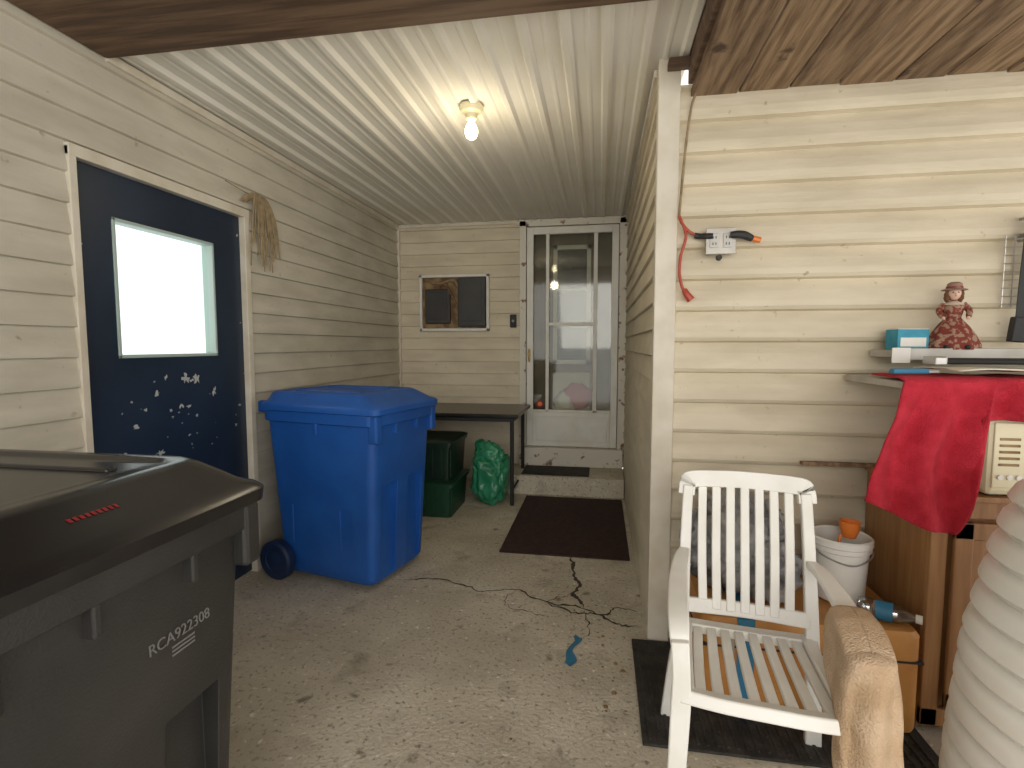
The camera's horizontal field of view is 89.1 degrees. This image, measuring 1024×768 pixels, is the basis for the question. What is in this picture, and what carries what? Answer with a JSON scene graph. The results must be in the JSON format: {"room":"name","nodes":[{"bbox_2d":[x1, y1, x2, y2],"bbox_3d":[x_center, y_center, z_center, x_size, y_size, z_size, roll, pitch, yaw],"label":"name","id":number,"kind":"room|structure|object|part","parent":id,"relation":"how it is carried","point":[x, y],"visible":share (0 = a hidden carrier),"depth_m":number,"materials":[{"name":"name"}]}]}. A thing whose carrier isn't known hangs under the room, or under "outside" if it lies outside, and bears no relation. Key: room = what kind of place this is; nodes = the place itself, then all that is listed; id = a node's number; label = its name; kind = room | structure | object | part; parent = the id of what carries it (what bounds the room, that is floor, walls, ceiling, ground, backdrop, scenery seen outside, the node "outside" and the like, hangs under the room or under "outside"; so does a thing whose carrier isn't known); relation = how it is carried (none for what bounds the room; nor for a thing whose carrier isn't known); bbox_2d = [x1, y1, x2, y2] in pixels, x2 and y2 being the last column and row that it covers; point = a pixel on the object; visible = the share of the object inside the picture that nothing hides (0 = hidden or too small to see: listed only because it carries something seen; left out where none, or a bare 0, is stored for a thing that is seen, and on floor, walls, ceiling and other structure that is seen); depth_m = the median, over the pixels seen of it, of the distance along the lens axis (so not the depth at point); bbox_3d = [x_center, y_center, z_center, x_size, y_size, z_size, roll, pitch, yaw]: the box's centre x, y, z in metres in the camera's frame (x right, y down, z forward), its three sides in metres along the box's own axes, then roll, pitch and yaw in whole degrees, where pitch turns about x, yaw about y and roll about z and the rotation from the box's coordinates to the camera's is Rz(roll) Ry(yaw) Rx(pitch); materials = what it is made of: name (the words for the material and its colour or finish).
{"room":"carport","nodes":[
{"label":"carport","id":0,"kind":"room"},
{"bbox_2d":[0,0,399,549],"bbox_3d":[-1.642,-0.175,1.923,0.078,2.620,6.460,1,4,10],"label":"wall","id":1,"kind":"structure","parent":0,"point":[327,312],"depth_m":2.16,"materials":[{"name":"plastic"}]},
{"bbox_2d":[63,142,261,570],"bbox_3d":[-1.556,0.093,2.432,0.086,2.010,0.980,1,4,10],"label":"door frame","id":2,"kind":"structure","parent":1,"relation":"attached to","point":[73,152],"depth_m":2.17,"materials":[{"name":"white wood"}]},
{"bbox_2d":[76,160,251,579],"bbox_3d":[-1.572,0.111,2.431,0.045,1.955,0.910,1,4,10],"label":"door","id":3,"kind":"structure","parent":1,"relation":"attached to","point":[115,382],"depth_m":2.32,"materials":[{"name":"blue paint"}]},
{"bbox_2d":[81,234,243,454],"bbox_3d":[-1.549,-0.226,2.398,0.001,1.096,0.905,1,4,10],"label":"chips","id":4,"kind":"object","parent":3,"relation":"attached to","point":[195,376],"visible":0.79,"depth_m":2.45,"materials":[{"name":"grey paint"}]},
{"bbox_2d":[111,217,217,357],"bbox_3d":[-1.577,-0.406,2.370,0.061,0.565,0.555,1,4,10],"label":"window frame","id":5,"kind":"structure","parent":3,"relation":"attached to","point":[208,269],"depth_m":2.56,"materials":[{"name":"grey"}]},
{"bbox_2d":[225,180,280,272],"bbox_3d":[-1.421,-0.840,2.864,0.065,0.420,0.444,1,4,10],"label":"straw bundle","id":6,"kind":"object","parent":1,"relation":"hanging from","point":[262,207],"visible":1,"depth_m":2.92,"materials":[{"name":"beige plant"}]},
{"bbox_3d":[-1.427,-1.029,2.748,0.021,0.026,0.241,1,4,7],"label":"strand arm","id":7,"kind":"part","parent":6,"relation":"part of","materials":[{"name":"wicker"}]},
{"bbox_2d":[105,58,656,228],"bbox_3d":[-0.280,-1.364,3.301,2.155,0.035,2.980,1,4,10],"label":"trim","id":8,"kind":"structure","parent":1,"relation":"attached to","point":[121,65],"depth_m":2.81,"materials":[{"name":"beige wood"}]},
{"bbox_2d":[7,0,649,57],"bbox_3d":[-0.506,-1.325,1.621,2.230,0.190,0.415,1,4,10],"label":"ceiling beam","id":9,"kind":"structure","parent":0,"point":[110,28],"depth_m":1.76,"materials":[{"name":"brown wood"}]},
{"bbox_2d":[117,0,705,225],"bbox_3d":[-0.241,-1.384,3.293,2.275,0.021,3.040,1,4,10],"label":"ceiling","id":10,"kind":"structure","parent":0,"point":[376,116],"depth_m":2.44,"materials":[{"name":"white metal"}]},
{"bbox_2d":[459,101,482,139],"bbox_3d":[-0.194,-1.246,2.482,0.116,0.157,0.116,1,4,10],"label":"lamp","id":11,"kind":"object","parent":10,"relation":"attached to","point":[469,110],"depth_m":2.46,"materials":[{"name":"white glass"}]},
{"bbox_2d":[400,215,625,477],"bbox_3d":[-0.051,-0.337,4.887,2.205,2.500,0.078,1,4,10],"label":"wall","id":12,"kind":"structure","parent":0,"point":[446,366],"depth_m":4.91,"materials":[{"name":"beige plastic"}]},
{"bbox_2d":[419,274,489,330],"bbox_3d":[-0.544,-0.759,4.863,0.670,0.525,0.066,1,4,10],"label":"window","id":13,"kind":"structure","parent":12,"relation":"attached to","point":[452,302],"depth_m":4.86,"materials":[{"name":"white paint"}]},
{"bbox_2d":[396,222,628,428],"bbox_3d":[-0.033,-0.289,4.848,2.155,2.410,0.035,1,4,10],"label":"trim","id":14,"kind":"structure","parent":12,"relation":"attached to","point":[398,231],"depth_m":4.97,"materials":[{"name":"beige wood"}]},
{"bbox_2d":[510,314,516,327],"bbox_3d":[0.011,-0.582,4.803,0.060,0.120,0.035,1,4,10],"label":"box","id":15,"kind":"object","parent":12,"relation":"attached to","point":[513,317],"visible":1,"depth_m":4.79,"materials":[{"name":"black plastic"}]},
{"bbox_2d":[519,445,622,468],"bbox_3d":[0.539,0.670,4.810,0.940,0.167,0.140,1,4,10],"label":"sill","id":16,"kind":"structure","parent":12,"relation":"attached to","point":[591,457],"depth_m":4.74,"materials":[{"name":"white wood"}]},
{"bbox_2d":[519,216,627,466],"bbox_3d":[0.561,-0.373,4.832,0.960,2.240,0.235,1,4,10],"label":"door frame","id":17,"kind":"structure","parent":12,"relation":"attached to","point":[623,226],"depth_m":4.69,"materials":[{"name":"white wood"}]},
{"bbox_2d":[527,224,619,447],"bbox_3d":[0.555,-0.424,4.805,0.825,2.005,0.163,1,4,10],"label":"door","id":18,"kind":"structure","parent":12,"relation":"in","point":[565,429],"depth_m":4.81,"materials":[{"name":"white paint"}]},
{"bbox_2d":[533,232,609,412],"bbox_3d":[0.546,-0.547,4.743,0.705,1.620,0.031,1,4,10],"label":"storm bars","id":19,"kind":"object","parent":18,"relation":"attached to","point":[594,323],"visible":1,"depth_m":4.73,"materials":[{"name":"white metal"}]},
{"bbox_2d":[536,400,543,407],"bbox_3d":[0.259,0.184,4.824,0.070,0.070,0.002,1,4,10],"label":"sticker","id":20,"kind":"object","parent":19,"relation":"attached to","point":[541,401],"visible":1,"depth_m":4.82,"materials":[{"name":"red"}]},
{"bbox_3d":[0.544,0.417,4.792,0.650,0.230,0.008,1,4,10],"label":"kick panel","id":21,"kind":"part","parent":18,"relation":"part of","materials":[{"name":"white paint"}]},
{"bbox_3d":[0.560,-0.736,4.857,0.270,1.020,0.010,1,4,10],"label":"dark inner glass","id":22,"kind":"part","parent":18,"relation":"part of","materials":[{"name":"glass"}]},
{"bbox_3d":[0.559,-0.736,4.851,0.350,1.100,0.025,1,4,10],"label":"lite frame","id":23,"kind":"part","parent":18,"relation":"part of","materials":[{"name":"white paint"}]},
{"bbox_2d":[563,383,591,409],"bbox_3d":[0.608,0.117,4.860,0.302,0.254,0.082,1,4,10],"label":"bag","id":24,"kind":"object","parent":18,"relation":"hanging from","point":[580,396],"visible":0.94,"depth_m":4.83,"materials":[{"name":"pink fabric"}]},
{"bbox_2d":[552,391,574,409],"bbox_3d":[0.487,0.172,4.874,0.218,0.210,0.072,1,4,10],"label":"bag","id":25,"kind":"object","parent":24,"relation":"attached to","point":[561,401],"visible":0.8,"depth_m":4.85,"materials":[{"name":"white plastic"}]},
{"bbox_2d":[508,464,623,498],"bbox_3d":[0.396,0.853,4.630,1.163,0.165,0.450,1,4,10],"label":"step","id":26,"kind":"structure","parent":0,"point":[601,482],"depth_m":4.40,"materials":[{"name":"grey concrete"}]},
{"bbox_2d":[521,465,589,476],"bbox_3d":[0.391,0.767,4.599,0.580,0.010,0.320,1,4,10],"label":"mat","id":27,"kind":"object","parent":26,"relation":"on","point":[529,469],"visible":1,"depth_m":4.59,"materials":[{"name":"black rubber"}]},
{"bbox_2d":[229,478,942,767],"bbox_3d":[0.818,1.211,1.631,5.300,0.100,7.300,1,4,10],"label":"floor","id":28,"kind":"structure","parent":0,"point":[327,672],"depth_m":2.10,"materials":[{"name":"concrete"}]},
{"bbox_2d":[0,449,263,767],"bbox_3d":[-1.014,0.691,1.002,0.836,1.031,0.628,1,4,10],"label":"bin","id":29,"kind":"object","parent":28,"relation":"on","point":[117,571],"visible":1,"depth_m":0.90,"materials":[{"name":"grey plastic"}]},
{"bbox_3d":[-0.987,0.229,0.963,0.780,0.100,0.612,1,4,10],"label":"lid","id":30,"kind":"part","parent":29,"relation":"part of","materials":[{"name":"black plastic"}]},
{"bbox_2d":[258,385,437,584],"bbox_3d":[-0.922,0.543,2.977,0.836,1.031,0.628,2,5,22],"label":"recycling bin","id":31,"kind":"object","parent":28,"relation":"on","point":[349,460],"visible":1,"depth_m":2.75,"materials":[{"name":"plastic"}]},
{"bbox_3d":[-0.896,0.080,2.931,0.780,0.100,0.612,2,5,22],"label":"lid","id":32,"kind":"part","parent":31,"relation":"part of","materials":[{"name":"blue plastic"}]},
{"bbox_2d":[423,468,469,517],"bbox_3d":[-0.618,0.840,4.094,0.469,0.270,0.510,1,4,10],"label":"storage tote","id":33,"kind":"object","parent":28,"relation":"on","point":[442,499],"visible":0.6,"depth_m":3.86,"materials":[{"name":"green plastic"}]},
{"bbox_2d":[424,431,467,480],"bbox_3d":[-0.625,0.554,4.094,0.459,0.300,0.490,1,4,10],"label":"storage tote","id":34,"kind":"object","parent":33,"relation":"on","point":[444,460],"visible":0.52,"depth_m":3.87,"materials":[{"name":"green plastic"}]},
{"bbox_3d":[-0.625,0.416,4.083,0.459,0.024,0.490,1,4,10],"label":"lid","id":35,"kind":"part","parent":34,"relation":"part of","materials":[{"name":"green plastic"}]},
{"bbox_3d":[-0.618,0.717,4.085,0.469,0.022,0.510,1,4,10],"label":"lid","id":36,"kind":"part","parent":33,"relation":"part of","materials":[{"name":"green plastic"}]},
{"bbox_2d":[435,403,529,505],"bbox_3d":[-0.503,0.573,4.517,1.240,0.740,0.730,1,4,10],"label":"folding table","id":37,"kind":"object","parent":28,"relation":"on","point":[510,413],"visible":0.53,"depth_m":4.17,"materials":[{"name":"black plastic"}]},
{"bbox_3d":[0.000,0.622,4.135,0.030,0.700,0.030,1,5,19],"label":"leg","id":38,"kind":"part","parent":37,"relation":"part of","materials":[{"name":"black metal"}]},
{"bbox_3d":[0.097,0.579,4.706,0.030,0.700,0.030,1,5,19],"label":"leg","id":39,"kind":"part","parent":37,"relation":"part of","materials":[{"name":"black metal"}]},
{"bbox_2d":[470,439,509,505],"bbox_3d":[-0.164,0.700,4.255,0.316,0.526,0.387,1,4,10],"label":"garbage bag","id":40,"kind":"object","parent":28,"relation":"on","point":[490,483],"visible":0.99,"depth_m":4.11,"materials":[{"name":"plastic"}]},
{"bbox_2d":[410,558,640,638],"bbox_3d":[0.020,1.074,2.756,1.252,0.001,0.870,1,4,10],"label":"crack","id":41,"kind":"object","parent":28,"relation":"on","point":[572,594],"depth_m":2.61,"materials":[{"name":"brown concrete"}]},
{"bbox_2d":[449,590,644,757],"bbox_3d":[0.225,1.116,2.162,0.740,0.007,1.219,1,4,10],"label":"debris","id":42,"kind":"object","parent":28,"relation":"on","point":[615,663],"visible":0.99,"depth_m":2.03,"materials":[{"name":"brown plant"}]},
{"bbox_2d":[499,495,629,560],"bbox_3d":[0.411,0.997,3.743,0.790,0.010,1.210,1,4,10],"label":"door mat","id":43,"kind":"object","parent":28,"relation":"on","point":[543,525],"visible":1,"depth_m":3.59,"materials":[{"name":"brown carpet"}]},
{"bbox_2d":[565,635,581,665],"bbox_3d":[0.256,1.116,2.182,0.053,0.004,0.229,1,4,15],"label":"scrap","id":44,"kind":"object","parent":28,"relation":"on","point":[571,659],"visible":1,"depth_m":2.16,"materials":[{"name":"blue plastic"}]},
{"bbox_2d":[660,470,856,767],"bbox_3d":[0.674,0.741,1.461,0.493,0.872,0.603,1,5,18],"label":"garden chair","id":45,"kind":"object","parent":28,"relation":"on","point":[683,689],"visible":0.94,"depth_m":1.56,"materials":[{"name":"plastic"}]},
{"bbox_3d":[0.546,0.746,1.723,0.090,0.823,0.130,1,5,18],"label":"post","id":46,"kind":"part","parent":45,"relation":"part of","materials":[{"name":"white plastic"}]},
{"bbox_3d":[0.478,0.592,1.485,0.064,0.106,0.479,1,5,18],"label":"arm","id":47,"kind":"part","parent":45,"relation":"part of","materials":[{"name":"white plastic"}]},
{"bbox_3d":[0.404,0.905,1.276,0.060,0.566,0.064,1,5,18],"label":"leg","id":48,"kind":"part","parent":45,"relation":"part of","materials":[{"name":"white plastic"}]},
{"bbox_3d":[0.497,0.766,1.478,0.038,0.059,0.422,1,5,18],"label":"seat","id":49,"kind":"part","parent":45,"relation":"part of","materials":[{"name":"white plastic"}]},
{"bbox_3d":[0.722,0.774,1.615,0.362,0.035,0.045,1,5,18],"label":"seat rail","id":50,"kind":"part","parent":45,"relation":"part of","materials":[{"name":"white plastic"}]},
{"bbox_3d":[0.755,0.330,1.684,0.409,0.086,0.072,1,5,18],"label":"rail","id":51,"kind":"part","parent":45,"relation":"part of","materials":[{"name":"white plastic"}]},
{"bbox_3d":[0.725,0.706,1.618,0.362,0.047,0.042,1,5,18],"label":"rail","id":52,"kind":"part","parent":45,"relation":"part of","materials":[{"name":"white plastic"}]},
{"bbox_3d":[0.598,0.768,1.220,0.386,0.049,0.072,1,5,18],"label":"seat","id":53,"kind":"part","parent":45,"relation":"part of","materials":[{"name":"white plastic"}]},
{"bbox_3d":[0.930,0.755,1.602,0.090,0.823,0.130,1,5,18],"label":"post","id":54,"kind":"part","parent":45,"relation":"part of","materials":[{"name":"white plastic"}]},
{"bbox_3d":[0.828,0.774,1.373,0.038,0.059,0.422,1,5,18],"label":"seat","id":55,"kind":"part","parent":45,"relation":"part of","materials":[{"name":"white plastic"}]},
{"bbox_3d":[0.855,0.600,1.366,0.064,0.106,0.479,1,5,18],"label":"arm","id":56,"kind":"part","parent":45,"relation":"part of","materials":[{"name":"white plastic"}]},
{"bbox_2d":[823,605,903,767],"bbox_3d":[0.812,0.760,1.202,0.143,0.411,0.229,2,5,21],"label":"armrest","id":57,"kind":"object","parent":45,"relation":"on","point":[860,662],"visible":0.99,"depth_m":1.13,"materials":[{"name":"beige fabric"}]},
{"bbox_2d":[632,639,938,767],"bbox_3d":[0.912,1.134,1.886,0.900,0.014,0.605,1,4,10],"label":"rubber mat","id":58,"kind":"object","parent":28,"relation":"on","point":[710,732],"visible":0.3,"depth_m":1.70,"materials":[{"name":"black rubber"}]},
{"bbox_2d":[689,573,924,732],"bbox_3d":[1.018,0.950,1.930,0.686,0.341,0.425,1,4,10],"label":"case","id":59,"kind":"object","parent":58,"relation":"on","point":[904,639],"visible":0.2,"depth_m":1.75,"materials":[{"name":"brown wood"}]},
{"bbox_2d":[679,487,802,603],"bbox_3d":[0.851,0.579,1.959,0.417,0.392,0.338,1,4,10],"label":"bundle","id":60,"kind":"object","parent":59,"relation":"on","point":[694,530],"visible":0.35,"depth_m":1.89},
{"bbox_2d":[814,518,874,604],"bbox_3d":[1.201,0.639,1.909,0.206,0.280,0.206,1,4,10],"label":"bucket","id":61,"kind":"object","parent":59,"relation":"on","point":[845,551],"visible":0.7,"depth_m":1.84,"materials":[{"name":"plastic"}]},
{"bbox_3d":[1.186,0.649,1.900,0.047,0.202,0.017,-2,5,-24],"label":"scoop handle","id":62,"kind":"part","parent":61,"relation":"part of","materials":[{"name":"orange plastic"}]},
{"bbox_3d":[1.193,0.608,1.857,0.206,0.056,0.102,1,4,10],"label":"bail handle","id":63,"kind":"part","parent":61,"relation":"part of","materials":[{"name":"grey metal"}]},
{"bbox_2d":[875,599,922,624],"bbox_3d":[1.260,0.763,1.739,0.178,0.063,0.063,3,5,37],"label":"water bottle","id":64,"kind":"object","parent":59,"relation":"on","point":[883,609],"visible":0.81,"depth_m":1.73,"materials":[{"name":"plastic"}]},
{"bbox_2d":[800,461,1011,726],"bbox_3d":[1.721,0.739,1.813,1.210,0.815,0.460,1,4,10],"label":"base cabinet","id":65,"kind":"object","parent":28,"relation":"on","point":[932,576],"visible":0.51,"depth_m":1.70,"materials":[{"name":"brown wood"}]},
{"bbox_3d":[1.813,0.753,1.621,0.945,0.755,0.020,1,4,10],"label":"frame","id":66,"kind":"part","parent":65,"relation":"part of","materials":[{"name":"brown wood"}]},
{"bbox_3d":[1.606,0.749,1.639,0.410,0.620,0.016,1,4,10],"label":"door panel","id":67,"kind":"part","parent":65,"relation":"part of","materials":[{"name":"brown wood"}]},
{"bbox_2d":[979,420,1023,495],"bbox_3d":[1.657,0.226,1.661,0.340,0.248,0.195,1,4,10],"label":"radio","id":68,"kind":"object","parent":65,"relation":"on","point":[1003,466],"visible":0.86,"depth_m":1.61,"materials":[{"name":"beige plastic"}]},
{"bbox_3d":[1.644,0.223,1.587,0.310,0.205,0.006,1,4,10],"label":"panel","id":69,"kind":"part","parent":68,"relation":"part of","materials":[{"name":"beige plastic"}]},
{"bbox_2d":[998,438,1020,466],"bbox_3d":[1.532,0.211,1.601,0.055,0.088,0.004,1,4,10],"label":"grille","id":70,"kind":"object","parent":68,"relation":"attached to","point":[1009,449],"depth_m":1.60,"materials":[{"name":"beige plastic"}]},
{"bbox_2d":[938,479,1023,767],"bbox_3d":[1.342,0.710,1.097,0.671,0.979,0.671,1,4,17],"label":"tubs","id":71,"kind":"object","parent":28,"relation":"on","point":[983,726],"visible":1,"depth_m":1.15,"materials":[{"name":"white plastic"}]},
{"bbox_2d":[622,82,656,628],"bbox_3d":[0.845,-0.232,3.480,0.068,2.500,2.560,1,4,10],"label":"wall partition","id":72,"kind":"structure","parent":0,"point":[641,215],"depth_m":2.88,"materials":[{"name":"beige plastic"}]},
{"bbox_2d":[667,55,690,71],"bbox_3d":[0.689,-1.256,2.034,0.150,0.030,0.055,1,4,10],"label":"board","id":73,"kind":"object","parent":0,"point":[679,63],"depth_m":2.02,"materials":[{"name":"brown wood"}]},
{"bbox_2d":[688,0,722,83],"bbox_3d":[0.398,-1.181,0.220,0.021,0.258,3.740,1,4,10],"label":"board","id":74,"kind":"object","parent":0,"point":[711,8],"depth_m":1.79,"materials":[{"name":"brown wood"}]},
{"bbox_2d":[668,69,1023,637],"bbox_3d":[2.108,-0.028,1.974,2.900,2.320,0.090,1,4,10],"label":"wall","id":75,"kind":"structure","parent":0,"point":[865,201],"depth_m":2.06,"materials":[{"name":"beige plastic"}]},
{"bbox_2d":[646,59,680,640],"bbox_3d":[0.636,-0.100,2.193,0.087,2.430,0.060,1,4,10],"label":"trim","id":76,"kind":"structure","parent":75,"relation":"attached to","point":[668,83],"depth_m":2.16,"materials":[{"name":"white wood"}]},
{"bbox_2d":[694,227,761,260],"bbox_3d":[0.857,-0.555,2.070,0.255,0.130,0.078,1,4,10],"label":"outlet box","id":77,"kind":"object","parent":75,"relation":"attached to","point":[719,242],"visible":1,"depth_m":2.06,"materials":[{"name":"grey plastic"}]},
{"bbox_2d":[678,94,696,301],"bbox_3d":[0.707,-0.741,2.087,0.076,0.819,0.032,1,4,10],"label":"extension cord","id":78,"kind":"object","parent":77,"relation":"attached to","point":[688,296],"visible":1,"depth_m":2.09,"materials":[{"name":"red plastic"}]},
{"bbox_3d":[0.701,-0.914,2.080,0.062,0.472,0.010,1,4,10],"label":"cord","id":79,"kind":"part","parent":78,"relation":"part of","materials":[{"name":"rubber"}]},
{"bbox_3d":[0.820,-0.501,2.059,0.024,0.024,0.020,1,4,10],"label":"knob","id":80,"kind":"part","parent":77,"relation":"part of","materials":[{"name":"black"}]},
{"bbox_2d":[845,374,903,387],"bbox_3d":[1.943,0.095,1.740,1.345,0.221,0.435,1,4,10],"label":"wall shelf","id":81,"kind":"object","parent":75,"relation":"attached to","point":[862,378],"visible":0.11,"depth_m":1.84,"materials":[{"name":"grey wood"}]},
{"bbox_2d":[864,373,1023,534],"bbox_3d":[1.492,0.217,1.677,0.740,0.491,0.276,1,4,10],"label":"towel","id":82,"kind":"object","parent":81,"relation":"hanging from","point":[927,471],"visible":0.99,"depth_m":1.59,"materials":[{"name":"red fabric"}]},
{"bbox_2d":[889,368,938,373],"bbox_3d":[1.307,-0.042,1.689,0.155,0.018,0.024,0,4,-2],"label":"utility knife","id":83,"kind":"object","parent":82,"relation":"on","point":[892,370],"visible":1,"depth_m":1.68,"materials":[{"name":"blue plastic"}]},
{"bbox_2d":[912,367,1023,371],"bbox_3d":[1.756,-0.045,1.657,0.730,0.019,0.251,1,4,10],"label":"map","id":84,"kind":"object","parent":81,"relation":"on","point":[960,369],"visible":0.99,"depth_m":1.64,"materials":[{"name":"paper"}]},
{"bbox_2d":[922,356,1023,365],"bbox_3d":[1.545,-0.077,1.728,0.270,0.030,0.100,1,5,18],"label":"hammer","id":85,"kind":"object","parent":84,"relation":"on","point":[927,360],"visible":1,"depth_m":1.72,"materials":[{"name":"black metal"}]},
{"bbox_3d":[1.559,-0.075,1.723,0.240,0.022,0.022,1,5,18],"label":"handle","id":86,"kind":"part","parent":85,"relation":"part of","materials":[{"name":"black"}]},
{"bbox_2d":[870,348,1023,362],"bbox_3d":[1.736,-0.105,1.899,0.710,0.055,0.162,1,4,10],"label":"wall ledge","id":87,"kind":"object","parent":75,"relation":"attached to","point":[898,355],"visible":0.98,"depth_m":1.85,"materials":[{"name":"white paint"}]},
{"bbox_3d":[1.403,-0.103,1.875,0.060,0.055,0.004,1,4,10],"label":"lip plate","id":88,"kind":"part","parent":87,"relation":"part of","materials":[{"name":"white paint"}]},
{"bbox_2d":[885,328,929,348],"bbox_3d":[1.476,-0.168,1.944,0.110,0.077,0.072,0,4,4],"label":"carton","id":89,"kind":"object","parent":87,"relation":"on","point":[912,337],"visible":0.88,"depth_m":1.91,"materials":[{"name":"blue cardboard"}]},
{"bbox_2d":[928,282,981,349],"bbox_3d":[1.604,-0.248,1.885,0.171,0.246,0.134,2,5,28],"label":"doll","id":90,"kind":"object","parent":87,"relation":"on","point":[953,332],"visible":0.99,"depth_m":1.88,"materials":[{"name":"red fabric"}]},
{"bbox_2d":[1000,233,1023,306],"bbox_3d":[1.888,-0.421,1.932,0.130,0.270,0.032,1,4,10],"label":"wire rack","id":91,"kind":"object","parent":75,"relation":"attached to","point":[1020,238],"visible":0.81,"depth_m":1.93,"materials":[{"name":"grey metal"}]},
{"bbox_2d":[1006,217,1023,342],"bbox_3d":[1.869,-0.384,1.911,0.089,0.464,0.087,1,4,10],"label":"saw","id":92,"kind":"object","parent":75,"relation":"hanging from","point":[1015,333],"visible":1,"depth_m":1.89,"materials":[{"name":"black"}]},
{"bbox_3d":[1.871,-0.387,1.881,0.075,0.453,0.004,1,4,10],"label":"blade","id":93,"kind":"part","parent":92,"relation":"part of","materials":[{"name":"black"}]},
{"bbox_2d":[691,0,1023,96],"bbox_3d":[1.759,-1.015,-0.032,2.759,0.030,3.875,1,4,10],"label":"planks","id":94,"kind":"object","parent":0,"point":[740,29],"depth_m":1.72,"materials":[{"name":"brown wood"}]},
{"bbox_2d":[739,0,1023,91],"bbox_3d":[1.768,-1.015,-0.033,2.407,0.030,3.875,1,4,10],"label":"planks","id":95,"kind":"object","parent":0,"point":[801,26],"visible":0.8,"depth_m":1.74,"materials":[{"name":"brown wood"}]}
]}

